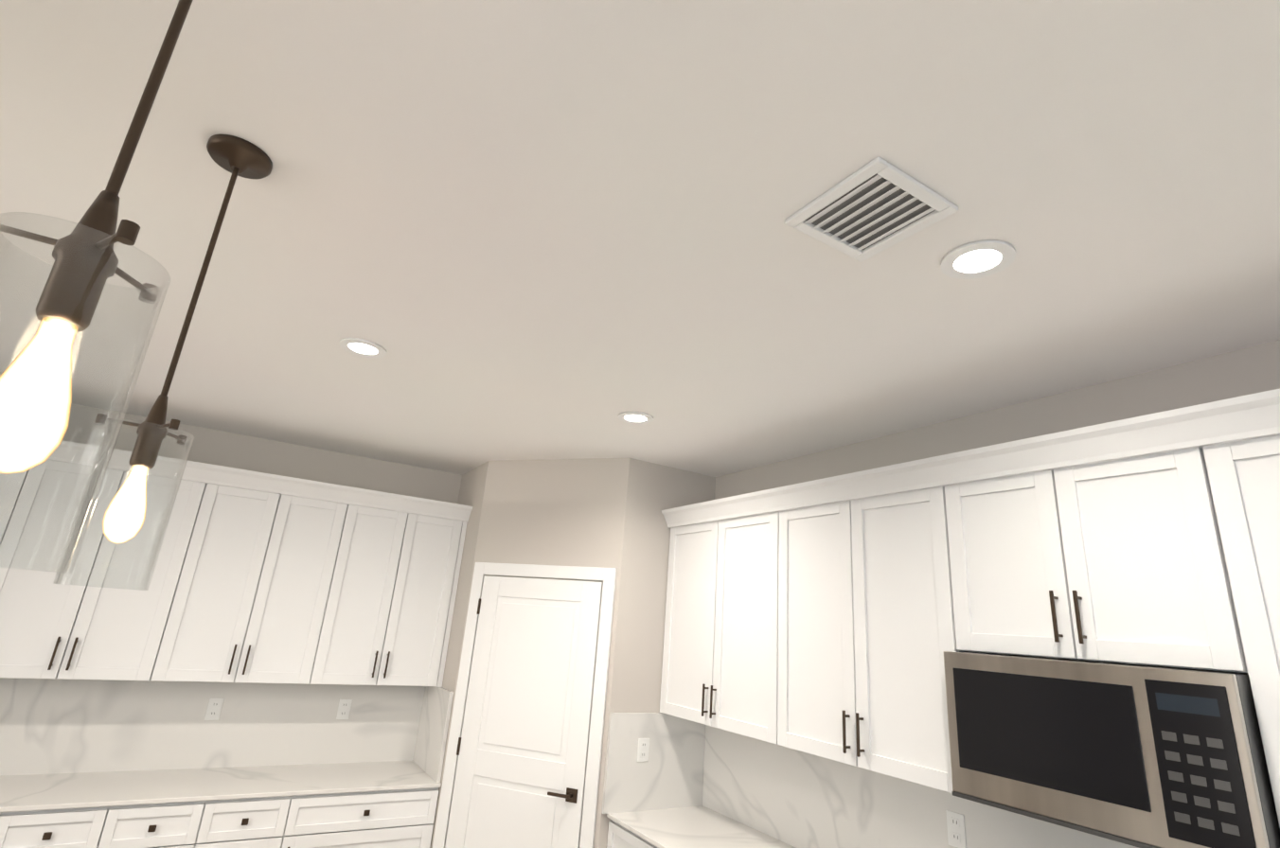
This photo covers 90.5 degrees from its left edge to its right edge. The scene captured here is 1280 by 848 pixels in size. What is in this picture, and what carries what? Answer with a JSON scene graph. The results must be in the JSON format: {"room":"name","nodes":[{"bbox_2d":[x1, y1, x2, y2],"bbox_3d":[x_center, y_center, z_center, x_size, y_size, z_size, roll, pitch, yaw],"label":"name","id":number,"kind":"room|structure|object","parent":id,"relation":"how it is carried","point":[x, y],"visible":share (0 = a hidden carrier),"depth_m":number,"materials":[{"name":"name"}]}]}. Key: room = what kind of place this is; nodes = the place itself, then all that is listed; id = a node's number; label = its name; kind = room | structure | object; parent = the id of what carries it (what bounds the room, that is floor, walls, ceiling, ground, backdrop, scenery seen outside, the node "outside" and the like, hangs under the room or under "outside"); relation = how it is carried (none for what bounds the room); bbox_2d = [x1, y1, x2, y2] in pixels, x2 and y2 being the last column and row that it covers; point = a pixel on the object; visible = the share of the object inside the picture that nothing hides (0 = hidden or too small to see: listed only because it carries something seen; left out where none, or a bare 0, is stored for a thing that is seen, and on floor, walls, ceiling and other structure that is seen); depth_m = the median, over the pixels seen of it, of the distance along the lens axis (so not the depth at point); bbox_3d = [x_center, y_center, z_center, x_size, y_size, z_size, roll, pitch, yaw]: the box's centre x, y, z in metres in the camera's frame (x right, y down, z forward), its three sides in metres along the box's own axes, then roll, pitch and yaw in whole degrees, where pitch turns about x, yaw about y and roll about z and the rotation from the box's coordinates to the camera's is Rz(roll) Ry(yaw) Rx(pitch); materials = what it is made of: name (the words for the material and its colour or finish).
{"room":"kitchen","nodes":[
{"label":"kitchen","id":0,"kind":"room"},
{"bbox_2d":[62,403,462,503],"bbox_3d":[-3.757,1.105,2.946,8.230,2.770,0.150,14,-20,-29],"label":"wall","id":1,"kind":"structure","parent":0,"point":[228,450],"depth_m":4.05,"materials":[{"name":"grey paint"}]},
{"bbox_2d":[0,453,53,595],"bbox_3d":[-3.439,0.601,2.989,0.795,1.060,0.331,14,-20,-29],"label":"upper cabinet","id":2,"kind":"object","parent":1,"relation":"attached to","point":[5,572],"depth_m":3.09,"materials":[{"name":"white wood"}]},
{"bbox_2d":[0,451,223,681],"bbox_3d":[-2.841,0.756,3.330,0.855,1.060,0.331,14,-20,-29],"label":"upper cabinet","id":3,"kind":"object","parent":1,"relation":"attached to","point":[48,630],"depth_m":3.21,"materials":[{"name":"white wood"}]},
{"bbox_2d":[0,677,424,776],"bbox_3d":[-2.663,1.599,3.406,2.950,0.470,0.020,14,-20,-29],"label":"backsplash","id":4,"kind":"structure","parent":1,"relation":"attached to","point":[47,725],"depth_m":3.51,"materials":[{"name":"white stone"}]},
{"bbox_2d":[166,478,363,684],"bbox_3d":[-2.218,0.917,3.684,0.855,1.060,0.331,14,-20,-29],"label":"upper cabinet","id":5,"kind":"object","parent":1,"relation":"attached to","point":[260,577],"depth_m":3.57,"materials":[{"name":"white wood"}]},
{"bbox_2d":[325,497,469,687],"bbox_3d":[-1.616,1.072,4.027,0.805,1.060,0.331,14,-20,-29],"label":"upper cabinet","id":6,"kind":"object","parent":1,"relation":"attached to","point":[394,623],"depth_m":3.92,"materials":[{"name":"white wood"}]},
{"bbox_2d":[429,458,715,847],"bbox_3d":[-0.505,1.674,3.946,1.260,2.770,1.370,14,-20,-29],"label":"wall","id":7,"kind":"structure","parent":0,"point":[602,512],"depth_m":3.79,"materials":[{"name":"grey paint"}]},
{"bbox_2d":[412,686,453,783],"bbox_3d":[-1.266,1.854,3.870,0.020,0.470,0.569,14,-20,-29],"label":"backsplash","id":8,"kind":"structure","parent":7,"relation":"attached to","point":[435,706],"depth_m":3.81,"materials":[{"name":"white stone"}]},
{"bbox_2d":[444,575,603,847],"bbox_3d":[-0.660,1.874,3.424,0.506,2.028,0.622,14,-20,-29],"label":"pantry door","id":9,"kind":"structure","parent":7,"relation":"in","point":[522,751],"depth_m":3.50,"materials":[{"name":"white wood"}]},
{"bbox_2d":[432,562,616,847],"bbox_3d":[-0.652,1.843,3.436,0.940,2.120,0.018,-2,-19,20],"label":"door frame","id":10,"kind":"structure","parent":7,"relation":"attached to","point":[607,577],"depth_m":3.55,"materials":[{"name":"white wood"}]},
{"bbox_2d":[601,712,707,815],"bbox_3d":[0.092,1.822,3.439,0.624,0.470,0.020,14,-20,-29],"label":"backsplash","id":11,"kind":"structure","parent":7,"relation":"attached to","point":[653,760],"depth_m":3.41,"materials":[{"name":"white stone"}]},
{"bbox_2d":[0,0,1279,477],"bbox_3d":[0.617,-0.911,0.290,12.500,0.100,10.300,14,-20,-29],"label":"ceiling","id":12,"kind":"structure","parent":0,"point":[526,229],"depth_m":1.52,"materials":[{"name":"paint"}]},
{"bbox_2d":[0,0,193,573],"bbox_3d":[-0.541,-0.332,0.671,0.158,0.942,0.156,14,-20,-29],"label":"pendant light","id":13,"kind":"object","parent":12,"relation":"hanging from","point":[36,378],"visible":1,"depth_m":0.59,"materials":[{"name":"clear glass"}]},
{"bbox_2d":[53,133,272,590],"bbox_3d":[-0.949,-0.160,1.289,0.158,0.954,0.156,14,-20,-29],"label":"pendant light","id":14,"kind":"object","parent":12,"relation":"hanging from","point":[124,518],"visible":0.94,"depth_m":1.22,"materials":[{"name":"clear glass"}]},
{"bbox_2d":[339,337,386,357],"bbox_3d":[-1.074,-0.294,2.462,0.170,0.008,0.170,14,-20,-29],"label":"recessed light","id":15,"kind":"object","parent":12,"relation":"in","point":[362,347],"visible":0.94,"depth_m":2.46,"materials":[{"name":"white"}]},
{"bbox_2d":[618,411,653,424],"bbox_3d":[-0.021,-0.029,3.040,0.170,0.008,0.170,14,-20,-29],"label":"recessed light","id":16,"kind":"object","parent":12,"relation":"in","point":[635,417],"visible":1,"depth_m":3.03,"materials":[{"name":"white"}]},
{"bbox_2d":[784,157,958,262],"bbox_3d":[0.530,-0.483,1.470,0.270,0.012,0.270,14,-20,-29],"label":"ceiling vent","id":17,"kind":"object","parent":12,"relation":"in","point":[875,206],"visible":1,"depth_m":1.46,"materials":[{"name":"white metal"}]},
{"bbox_2d":[940,239,1015,279],"bbox_3d":[0.857,-0.415,1.612,0.170,0.008,0.170,14,-20,-29],"label":"recessed light","id":18,"kind":"object","parent":12,"relation":"in","point":[977,259],"visible":1,"depth_m":1.60,"materials":[{"name":"white"}]},
{"bbox_2d":[714,339,1279,675],"bbox_3d":[2.267,0.906,0.856,0.120,2.770,9.700,14,-20,-29],"label":"wall","id":19,"kind":"structure","parent":0,"point":[1255,369],"depth_m":2.40,"materials":[{"name":"grey paint"}]},
{"bbox_2d":[659,498,788,746],"bbox_3d":[0.545,1.025,3.354,0.331,1.060,0.988,14,-20,-29],"label":"upper cabinet","id":20,"kind":"object","parent":19,"relation":"attached to","point":[726,621],"depth_m":3.20,"materials":[{"name":"white wood"}]},
{"bbox_2d":[784,468,974,793],"bbox_3d":[1.001,0.834,2.640,0.331,1.060,0.990,14,-20,-29],"label":"upper cabinet","id":21,"kind":"object","parent":19,"relation":"attached to","point":[834,618],"depth_m":2.46,"materials":[{"name":"white wood"}]},
{"bbox_2d":[703,725,1138,847],"bbox_3d":[1.300,1.501,2.134,0.020,0.470,3.576,14,-20,-29],"label":"backsplash","id":22,"kind":"structure","parent":19,"relation":"attached to","point":[804,800],"depth_m":2.77,"materials":[{"name":"white stone"}]},
{"bbox_2d":[959,426,1250,680],"bbox_3d":[1.446,0.440,2.038,0.331,0.610,0.760,14,-20,-29],"label":"upper cabinet","id":23,"kind":"object","parent":19,"relation":"attached to","point":[1113,552],"depth_m":1.86,"materials":[{"name":"white wood"}]},
{"bbox_2d":[942,651,1279,847],"bbox_3d":[1.374,0.931,1.860,0.409,0.432,0.756,14,-20,-29],"label":"over-the-range microwave","id":24,"kind":"object","parent":23,"relation":"attached to","point":[1144,756],"visible":1,"depth_m":1.68,"materials":[{"name":"grey metal"}]},
{"bbox_2d":[1201,415,1279,827],"bbox_3d":[1.880,0.464,1.264,0.331,1.060,1.078,14,-20,-29],"label":"upper cabinet","id":25,"kind":"object","parent":19,"relation":"attached to","point":[1244,454],"depth_m":1.59,"materials":[{"name":"white wood"}]},
{"bbox_3d":[0.406,1.816,-0.578,12.500,0.100,10.300,14,-20,-29],"label":"floor","id":26,"kind":"structure","parent":0,"visible":0},
{"bbox_2d":[0,806,128,847],"bbox_3d":[-2.878,2.113,2.777,0.855,0.880,0.601,14,-20,-29],"label":"base cabinet","id":27,"kind":"object","parent":26,"relation":"on","point":[100,827],"depth_m":2.76,"materials":[{"name":"white wood"}]},
{"bbox_2d":[117,795,306,847],"bbox_3d":[-2.255,2.274,3.132,0.855,0.880,0.601,14,-20,-29],"label":"base cabinet","id":28,"kind":"object","parent":26,"relation":"on","point":[232,823],"depth_m":3.03,"materials":[{"name":"white wood"}]},
{"bbox_2d":[0,761,441,814],"bbox_3d":[-2.525,1.766,3.087,2.950,0.020,0.615,14,-20,-29],"label":"countertop","id":29,"kind":"structure","parent":28,"relation":"on","point":[29,791],"depth_m":3.19,"materials":[{"name":"white stone"}]},
{"bbox_2d":[299,787,438,847],"bbox_3d":[-1.653,2.430,3.475,0.805,0.880,0.601,14,-20,-29],"label":"base cabinet","id":30,"kind":"object","parent":26,"relation":"on","point":[364,819],"depth_m":3.35,"materials":[{"name":"white wood"}]},
{"bbox_2d":[606,822,654,847],"bbox_3d":[0.315,2.387,2.860,0.601,0.880,0.957,14,-20,-29],"label":"base cabinet","id":31,"kind":"object","parent":26,"relation":"on","point":[617,837],"depth_m":3.12,"materials":[{"name":"white wood"}]},
{"bbox_2d":[606,803,794,847],"bbox_3d":[0.562,1.865,2.649,0.615,0.020,1.794,14,-20,-29],"label":"countertop","id":32,"kind":"structure","parent":31,"relation":"on","point":[663,827],"depth_m":3.08,"materials":[{"name":"white stone"}]}
]}

